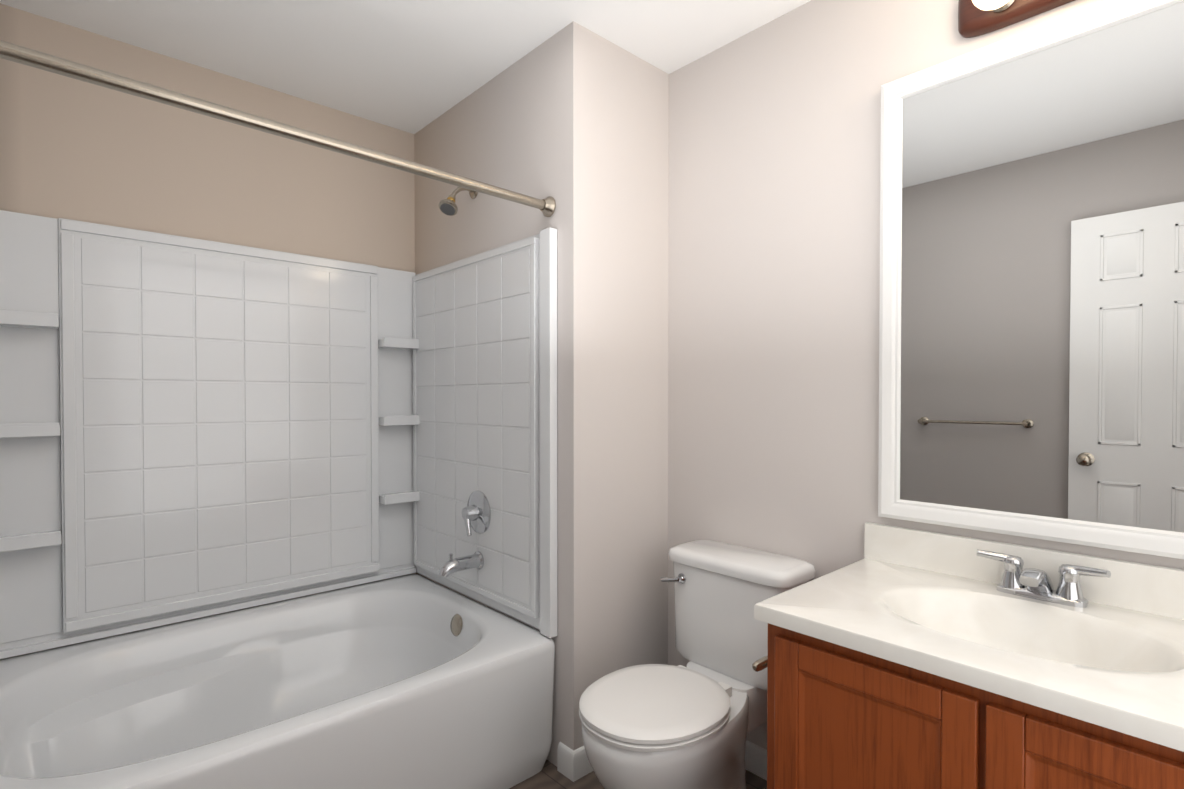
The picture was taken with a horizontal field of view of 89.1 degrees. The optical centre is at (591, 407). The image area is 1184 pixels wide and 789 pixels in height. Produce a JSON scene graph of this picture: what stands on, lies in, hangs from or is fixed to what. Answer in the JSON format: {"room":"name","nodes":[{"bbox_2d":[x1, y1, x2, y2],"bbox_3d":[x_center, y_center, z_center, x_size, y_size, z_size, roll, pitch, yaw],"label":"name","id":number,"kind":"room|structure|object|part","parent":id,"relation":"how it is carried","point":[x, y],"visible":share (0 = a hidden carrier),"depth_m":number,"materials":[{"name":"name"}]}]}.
{"room":"bathroom","nodes":[
{"label":"bathroom","id":0,"kind":"room"},
{"bbox_2d":[0,3,415,659],"bbox_3d":[-1.178,-0.020,2.491,2.038,2.440,0.100,-1,1,-42],"label":"wall","id":1,"kind":"structure","parent":0,"point":[72,149],"depth_m":2.16,"materials":[{"name":"paint"}]},
{"bbox_2d":[0,210,557,658],"bbox_3d":[-1.004,0.084,1.881,1.467,1.361,1.032,-1,1,-42],"label":"tub surround","id":2,"kind":"object","parent":1,"relation":"attached to","point":[192,428],"visible":1,"depth_m":2.16,"materials":[{"name":"white plastic"}]},
{"bbox_3d":[-0.495,0.584,2.252,0.170,0.082,0.068,-1,1,-42],"label":"tub spout mount","id":3,"kind":"part","parent":2,"relation":"part of","materials":[{"name":"silver metal"}]},
{"bbox_2d":[0,0,810,133],"bbox_3d":[-0.233,-1.255,1.364,2.138,0.060,3.012,-1,1,-42],"label":"ceiling","id":4,"kind":"structure","parent":0,"point":[413,66],"depth_m":2.00,"materials":[{"name":"white paint"}]},
{"bbox_2d":[414,21,668,765],"bbox_3d":[-0.262,-0.020,2.505,0.467,2.440,1.114,-1,1,-42],"label":"wall","id":5,"kind":"structure","parent":0,"point":[572,119],"depth_m":2.08,"materials":[{"name":"paint"}]},
{"bbox_2d":[0,40,555,216],"bbox_3d":[-0.684,-0.672,1.520,1.468,0.084,0.068,-1,1,-42],"label":"shower curtain rod","id":6,"kind":"object","parent":5,"relation":"attached to","point":[546,206],"visible":1,"depth_m":1.39,"materials":[{"name":"silver metal"}]},
{"bbox_2d":[439,187,477,215],"bbox_3d":[-0.512,-0.805,2.305,0.072,0.146,0.157,1,1,44],"label":"shower head","id":7,"kind":"object","parent":5,"relation":"attached to","point":[448,206],"visible":0.85,"depth_m":2.28},
{"bbox_2d":[509,759,766,788],"bbox_3d":[-0.233,1.245,1.399,2.138,0.060,3.012,-1,1,-42],"label":"floor","id":8,"kind":"structure","parent":0,"point":[548,776],"depth_m":1.94,"materials":[{"name":"plastic"}]},
{"bbox_2d":[0,574,554,788],"bbox_3d":[-1.001,0.988,1.891,1.467,0.440,1.040,-1,1,-42],"label":"bathtub","id":9,"kind":"object","parent":8,"relation":"on","point":[413,681],"visible":1,"depth_m":1.87,"materials":[{"name":"white ceramic"}]},
{"bbox_2d":[579,540,815,788],"bbox_3d":[0.278,0.838,1.736,0.720,0.745,0.446,-1,1,-42],"label":"toilet","id":10,"kind":"object","parent":8,"relation":"on","point":[697,719],"visible":1,"depth_m":1.70,"materials":[{"name":"white ceramic"}]},
{"bbox_3d":[0.174,0.804,1.641,0.440,0.043,0.376,-1,1,-42],"label":"seat","id":11,"kind":"part","parent":10,"relation":"part of","materials":[{"name":"white plastic"}]},
{"bbox_3d":[0.262,0.554,1.945,0.036,0.036,0.078,-1,1,-42],"label":"handle","id":12,"kind":"part","parent":10,"relation":"part of","materials":[{"name":"silver metal"}]},
{"bbox_3d":[0.462,0.662,1.901,0.200,0.308,0.416,-1,1,-42],"label":"tank","id":13,"kind":"part","parent":10,"relation":"part of","materials":[{"name":"white ceramic"}]},
{"bbox_3d":[0.462,0.485,1.899,0.222,0.044,0.446,-1,1,-42],"label":"tank lid","id":14,"kind":"part","parent":10,"relation":"part of","materials":[{"name":"white ceramic"}]},
{"bbox_2d":[752,522,1183,788],"bbox_3d":[0.869,0.776,1.190,0.580,0.884,1.014,-1,1,-42],"label":"bathroom vanity","id":15,"kind":"object","parent":8,"relation":"on","point":[901,658],"visible":1,"depth_m":1.18,"materials":[{"name":"brown wood"}]},
{"bbox_3d":[0.704,0.799,0.976,0.018,0.600,0.902,-1,1,-42],"label":"door","id":16,"kind":"part","parent":15,"relation":"part of","materials":[{"name":"brown wood"}]},
{"bbox_2d":[976,549,1110,607],"bbox_3d":[0.985,0.390,1.333,0.136,0.099,0.245,-1,1,-42],"label":"faucet","id":17,"kind":"object","parent":15,"relation":"on","point":[1005,578],"depth_m":1.35,"materials":[{"name":"silver metal"}]},
{"bbox_2d":[668,0,1183,749],"bbox_3d":[0.553,-0.014,2.032,0.100,2.440,2.912,-1,1,-42],"label":"wall","id":18,"kind":"structure","parent":0,"point":[774,298],"depth_m":1.89,"materials":[{"name":"paint"}]},
{"bbox_2d":[557,740,766,781],"bbox_3d":[0.331,1.163,1.862,0.479,0.092,0.798,-1,1,-42],"label":"baseboard","id":19,"kind":"structure","parent":18,"relation":"attached to","point":[574,765],"depth_m":1.97,"materials":[{"name":"white paint"}]},
{"bbox_2d":[958,0,1074,37],"bbox_3d":[1.089,-0.980,1.243,0.150,0.130,0.625,-1,1,-42],"label":"sconce","id":20,"kind":"object","parent":18,"relation":"attached to","point":[976,18],"visible":1,"depth_m":1.44,"materials":[{"name":"brown wood"}]},
{"bbox_2d":[878,0,1183,558],"bbox_3d":[1.081,-0.285,1.354,0.026,1.184,0.836,-1,1,-42],"label":"mirror","id":21,"kind":"object","parent":18,"relation":"attached to","point":[1031,347],"visible":1,"depth_m":1.40,"materials":[{"name":"white mirror"}]}
]}

